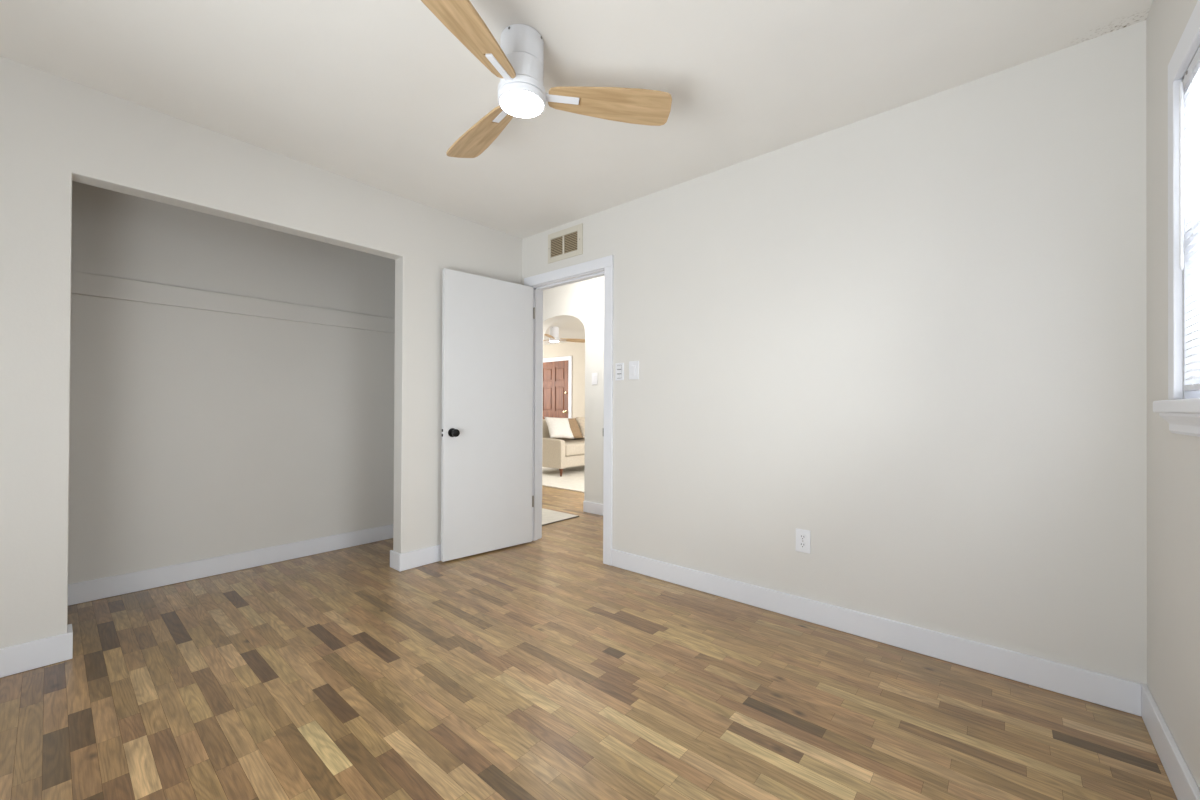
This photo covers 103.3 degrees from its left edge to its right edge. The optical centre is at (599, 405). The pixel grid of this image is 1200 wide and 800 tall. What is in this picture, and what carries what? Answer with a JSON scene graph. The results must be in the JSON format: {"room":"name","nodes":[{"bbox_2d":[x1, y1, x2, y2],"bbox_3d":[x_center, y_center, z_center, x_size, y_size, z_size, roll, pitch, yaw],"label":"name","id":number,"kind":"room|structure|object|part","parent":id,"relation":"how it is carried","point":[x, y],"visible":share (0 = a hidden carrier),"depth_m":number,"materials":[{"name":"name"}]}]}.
{"room":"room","nodes":[
{"label":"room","id":0,"kind":"room"},
{"bbox_2d":[68,181,394,583],"bbox_3d":[-2.399,-0.152,3.127,0.100,2.450,3.445,0,0,41],"label":"wall","id":1,"kind":"structure","parent":0,"point":[195,434],"depth_m":3.02,"materials":[{"name":"beige paint"}]},
{"bbox_2d":[71,271,394,333],"bbox_3d":[-2.346,-0.654,3.096,0.019,0.119,2.620,0,0,41],"label":"closet shelf","id":2,"kind":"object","parent":1,"relation":"attached to","point":[82,283],"depth_m":2.99,"materials":[{"name":"beige paint"}]},
{"bbox_2d":[0,56,521,648],"bbox_3d":[-1.792,-0.152,2.604,0.110,2.450,3.445,0,0,41],"label":"wall","id":3,"kind":"structure","parent":0,"point":[56,131],"depth_m":2.08,"materials":[{"name":"beige paint"}]},
{"bbox_2d":[0,524,440,677],"bbox_3d":[-2.028,1.017,2.852,0.821,0.111,3.290,0,0,41],"label":"baseboard","id":4,"kind":"structure","parent":3,"relation":"attached to","point":[91,590],"depth_m":2.87,"materials":[{"name":"white paint"}]},
{"bbox_2d":[543,342,584,417],"bbox_3d":[0.506,-0.109,9.015,6.640,2.450,0.120,0,0,41],"label":"wall","id":5,"kind":"structure","parent":0,"point":[576,350],"depth_m":9.81,"materials":[{"name":"beige paint"}]},
{"bbox_2d":[543,360,568,418],"bbox_3d":[-1.017,0.080,10.185,0.885,2.050,0.092,0,0,41],"label":"door","id":6,"kind":"structure","parent":5,"relation":"in","point":[555,374],"depth_m":10.17,"materials":[{"name":"brown wood"}]},
{"bbox_3d":[-1.138,-0.670,10.338,0.222,0.230,0.011,0,0,41],"label":"panel","id":7,"kind":"part","parent":6,"relation":"part of","materials":[{"name":"brown wood"}]},
{"bbox_3d":[-1.140,-0.145,10.335,0.222,0.460,0.011,0,0,41],"label":"panel","id":8,"kind":"part","parent":6,"relation":"part of","materials":[{"name":"brown wood"}]},
{"bbox_3d":[-0.848,-0.669,10.088,0.222,0.230,0.011,0,0,41],"label":"panel","id":9,"kind":"part","parent":6,"relation":"part of","materials":[{"name":"brown wood"}]},
{"bbox_3d":[-0.851,-0.144,10.085,0.222,0.460,0.011,0,0,41],"label":"panel","id":10,"kind":"part","parent":6,"relation":"part of","materials":[{"name":"brown wood"}]},
{"bbox_2d":[543,356,571,417],"bbox_3d":[-0.993,0.041,10.213,1.065,2.150,0.020,0,0,41],"label":"trim","id":11,"kind":"structure","parent":5,"relation":"attached to","point":[564,358],"depth_m":9.90,"materials":[{"name":"white paint"}]},
{"bbox_2d":[543,317,584,344],"bbox_3d":[-0.607,-1.395,7.722,6.640,0.120,3.550,0,0,41],"label":"ceiling","id":12,"kind":"structure","parent":0,"point":[572,327],"depth_m":8.43,"materials":[{"name":"paint"}]},
{"bbox_2d":[543,327,584,342],"bbox_3d":[-0.872,-1.210,8.111,0.984,0.250,1.026,0,0,29],"label":"ceiling fan","id":13,"kind":"object","parent":12,"relation":"hanging from","point":[554,331],"visible":0.98,"depth_m":8.05,"materials":[{"name":"brown wood"}]},
{"bbox_3d":[-0.469,-1.129,8.223,0.477,0.008,0.155,0,-13,-21],"label":"blade","id":14,"kind":"part","parent":13,"relation":"part of","materials":[{"name":"brown wood"}]},
{"bbox_2d":[542,276,603,503],"bbox_3d":[-1.511,-0.132,6.153,7.320,2.450,0.150,0,0,41],"label":"wall","id":15,"kind":"structure","parent":0,"point":[582,300],"depth_m":4.83,"materials":[{"name":"paint"}]},
{"bbox_2d":[583,501,602,515],"bbox_3d":[-0.017,1.036,4.747,2.980,0.111,0.015,0,0,41],"label":"baseboard","id":16,"kind":"structure","parent":15,"relation":"attached to","point":[589,507],"depth_m":4.78,"materials":[{"name":"white paint"}]},
{"bbox_2d":[592,373,596,384],"bbox_3d":[-0.056,-0.270,4.795,0.074,0.118,0.010,0,0,41],"label":"light switch","id":17,"kind":"object","parent":15,"relation":"attached to","point":[594,375],"visible":1,"depth_m":4.79,"materials":[{"name":"white plastic"}]},
{"bbox_2d":[0,0,1152,238],"bbox_3d":[-0.746,-1.426,1.741,4.414,0.120,3.485,0,0,41],"label":"ceiling","id":18,"kind":"structure","parent":0,"point":[374,93],"depth_m":1.93,"materials":[{"name":"paint"}]},
{"bbox_2d":[421,0,671,157],"bbox_3d":[-0.377,-1.239,1.798,0.984,0.250,1.026,0,0,41],"label":"ceiling fan","id":19,"kind":"object","parent":18,"relation":"hanging from","point":[518,61],"visible":1,"depth_m":1.75,"materials":[{"name":"white"}]},
{"bbox_3d":[-0.410,-1.163,1.455,0.155,0.008,0.477,14,5,20],"label":"blade","id":20,"kind":"part","parent":19,"relation":"part of","materials":[{"name":"brown wood"}]},
{"bbox_3d":[-0.504,-1.160,2.030,0.155,0.008,0.477,-16,10,-38],"label":"blade","id":21,"kind":"part","parent":19,"relation":"part of","materials":[{"name":"brown wood"}]},
{"bbox_2d":[500,90,542,117],"bbox_3d":[-0.291,-1.120,1.770,0.159,0.012,0.159,0,0,41],"label":"diffuser","id":22,"kind":"object","parent":19,"relation":"attached to","point":[516,103],"depth_m":1.75,"materials":[{"name":"white"}]},
{"bbox_3d":[0.041,-1.159,1.824,0.477,0.008,0.155,0,-13,-9],"label":"blade","id":23,"kind":"part","parent":19,"relation":"part of","materials":[{"name":"brown wood"}]},
{"bbox_2d":[0,486,1177,799],"bbox_3d":[-1.107,1.149,5.101,9.366,0.120,8.200,0,0,41],"label":"floor","id":24,"kind":"structure","parent":0,"point":[543,668],"depth_m":1.71,"materials":[{"name":"brown wood"}]},
{"bbox_2d":[542,508,578,525],"bbox_3d":[-0.738,1.084,4.651,0.812,0.009,0.700,0,0,41],"label":"rug","id":25,"kind":"object","parent":24,"relation":"on","point":[548,516],"visible":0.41,"depth_m":4.62,"materials":[{"name":"beige fabric"}]},
{"bbox_2d":[542,465,584,491],"bbox_3d":[-0.383,1.098,7.678,4.200,0.014,2.350,0,0,41],"label":"rug","id":26,"kind":"object","parent":24,"relation":"on","point":[572,478],"visible":0.02,"depth_m":7.06,"materials":[{"name":"beige fabric"}]},
{"bbox_2d":[542,419,584,476],"bbox_3d":[-0.316,0.664,8.238,0.950,0.862,1.920,0,0,41],"label":"sofa","id":27,"kind":"object","parent":26,"relation":"on","point":[559,453],"visible":0.23,"depth_m":7.40,"materials":[{"name":"beige fabric"}]},
{"bbox_3d":[-0.906,0.729,7.545,0.920,0.479,0.100,0,0,41],"label":"arm","id":28,"kind":"part","parent":27,"relation":"part of","materials":[{"name":"beige fabric"}]},
{"bbox_2d":[543,419,572,439],"bbox_3d":[-0.790,0.418,8.081,0.228,0.377,0.849,0,0,41],"label":"cushion","id":29,"kind":"object","parent":27,"relation":"on","point":[546,434],"depth_m":7.83,"materials":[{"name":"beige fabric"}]},
{"bbox_2d":[544,417,573,438],"bbox_3d":[-0.659,0.359,7.678,0.443,0.352,0.283,0,0,-30],"label":"throw pillow","id":30,"kind":"object","parent":27,"relation":"on","point":[557,427],"visible":1,"depth_m":7.61,"materials":[{"name":"white fabric"}]},
{"bbox_2d":[564,440,584,455],"bbox_3d":[-0.529,0.694,7.853,0.770,0.185,0.849,0,0,41],"label":"seat cushion","id":31,"kind":"object","parent":27,"relation":"on","point":[571,447],"depth_m":7.48,"materials":[{"name":"beige fabric"}]},
{"bbox_3d":[-0.321,0.882,8.240,0.900,0.175,1.860,0,0,41],"label":"seat","id":32,"kind":"part","parent":27,"relation":"part of","materials":[{"name":"beige fabric"}]},
{"bbox_2d":[568,418,582,437],"bbox_3d":[-0.515,0.376,7.937,0.428,0.342,0.260,0,0,-36],"label":"throw pillow","id":33,"kind":"object","parent":27,"relation":"on","point":[576,432],"visible":0.48,"depth_m":7.93,"materials":[{"name":"brown fabric"}]},
{"bbox_2d":[576,417,584,438],"bbox_3d":[-0.185,0.374,8.259,0.431,0.388,0.252,0,0,-34],"label":"throw pillow","id":34,"kind":"object","parent":27,"relation":"on","point":[580,420],"visible":0.34,"depth_m":8.16,"materials":[{"name":"beige fabric"}]},
{"bbox_2d":[522,20,1146,684],"bbox_3d":[0.388,-0.139,3.052,4.408,2.450,0.120,0,0,41],"label":"wall","id":35,"kind":"structure","parent":0,"point":[911,338],"depth_m":2.09,"materials":[{"name":"beige paint"}]},
{"bbox_2d":[441,268,534,561],"bbox_3d":[-0.784,0.067,3.485,0.749,2.008,0.104,1,0,-43],"label":"door","id":36,"kind":"structure","parent":35,"relation":"in","point":[487,500],"depth_m":3.47,"materials":[{"name":"white paint"}]},
{"bbox_3d":[-0.999,0.188,3.260,0.062,0.062,0.069,1,0,-43],"label":"knob","id":37,"kind":"part","parent":36,"relation":"part of","materials":[{"name":"black metal"}]},
{"bbox_2d":[548,223,582,263],"bbox_3d":[-0.263,-1.203,3.538,0.361,0.222,0.010,0,0,41],"label":"air vent","id":38,"kind":"object","parent":35,"relation":"in","point":[566,243],"visible":1,"depth_m":3.53,"materials":[{"name":"metal"}]},
{"bbox_2d":[524,255,613,565],"bbox_3d":[-0.220,0.032,3.574,0.917,2.108,0.157,0,0,41],"label":"trim","id":39,"kind":"structure","parent":35,"relation":"attached to","point":[603,266],"depth_m":3.43,"materials":[{"name":"white paint"}]},
{"bbox_2d":[615,363,623,379],"bbox_3d":[0.131,-0.227,3.189,0.070,0.116,0.010,0,0,41],"label":"light switch","id":40,"kind":"object","parent":35,"relation":"attached to","point":[619,367],"visible":1,"depth_m":3.18,"materials":[{"name":"white plastic"}]},
{"bbox_2d":[629,361,638,379],"bbox_3d":[0.221,-0.231,3.110,0.078,0.120,0.012,0,0,41],"label":"light switch","id":41,"kind":"object","parent":35,"relation":"attached to","point":[633,365],"visible":1,"depth_m":3.10,"materials":[{"name":"white plastic"}]},
{"bbox_2d":[796,528,809,553],"bbox_3d":[1.029,0.688,2.407,0.072,0.116,0.009,0,0,41],"label":"wall outlet","id":42,"kind":"object","parent":35,"relation":"attached to","point":[802,536],"visible":1,"depth_m":2.40,"materials":[{"name":"white plastic"}]},
{"bbox_2d":[799,534,805,540],"bbox_3d":[1.028,0.668,2.406,0.034,0.034,0.004,0,0,41],"label":"socket","id":43,"kind":"object","parent":42,"relation":"attached to","point":[802,537],"depth_m":2.40,"materials":[{"name":"white plastic"}]},
{"bbox_2d":[799,542,805,547],"bbox_3d":[1.028,0.708,2.406,0.034,0.034,0.004,0,0,41],"label":"socket","id":44,"kind":"object","parent":42,"relation":"attached to","point":[801,544],"depth_m":2.40,"materials":[{"name":"white plastic"}]},
{"bbox_2d":[611,549,1140,715],"bbox_3d":[0.626,1.029,2.747,3.338,0.111,0.015,0,0,41],"label":"baseboard","id":45,"kind":"structure","parent":35,"relation":"attached to","point":[1124,695],"depth_m":2.08,"materials":[{"name":"white paint"}]},
{"bbox_2d":[1146,0,1199,789],"bbox_3d":[0.855,-0.151,0.324,0.140,2.450,3.445,0,0,41],"label":"wall","id":46,"kind":"structure","parent":0,"point":[1173,459],"depth_m":1.47,"materials":[{"name":"beige paint"}]},
{"bbox_2d":[1141,684,1199,799],"bbox_3d":[0.823,1.018,0.407,0.015,0.111,3.305,0,0,41],"label":"baseboard","id":47,"kind":"structure","parent":46,"relation":"attached to","point":[1184,786],"depth_m":1.39,"materials":[{"name":"white paint"}]},
{"bbox_2d":[1153,0,1199,436],"bbox_3d":[1.293,-0.457,0.867,0.185,1.063,1.251,0,0,41],"label":"window","id":48,"kind":"structure","parent":46,"relation":"in","point":[1182,411],"depth_m":1.30,"materials":[{"name":"white paint"}]},
{"bbox_2d":[1179,49,1199,390],"bbox_3d":[1.264,-0.470,0.897,0.043,0.855,1.066,0,0,41],"label":"window blind","id":49,"kind":"object","parent":48,"relation":"attached to","point":[1191,81],"visible":1,"depth_m":1.27,"materials":[{"name":"white plastic"}]},
{"bbox_3d":[1.262,-0.051,0.891,0.024,0.016,1.061,0,0,41],"label":"rail","id":50,"kind":"part","parent":49,"relation":"part of","materials":[{"name":"white plastic"}]},
{"bbox_3d":[1.544,-0.463,1.220,0.028,0.830,0.002,0,0,41],"label":"ladder cord","id":51,"kind":"part","parent":49,"relation":"part of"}
]}

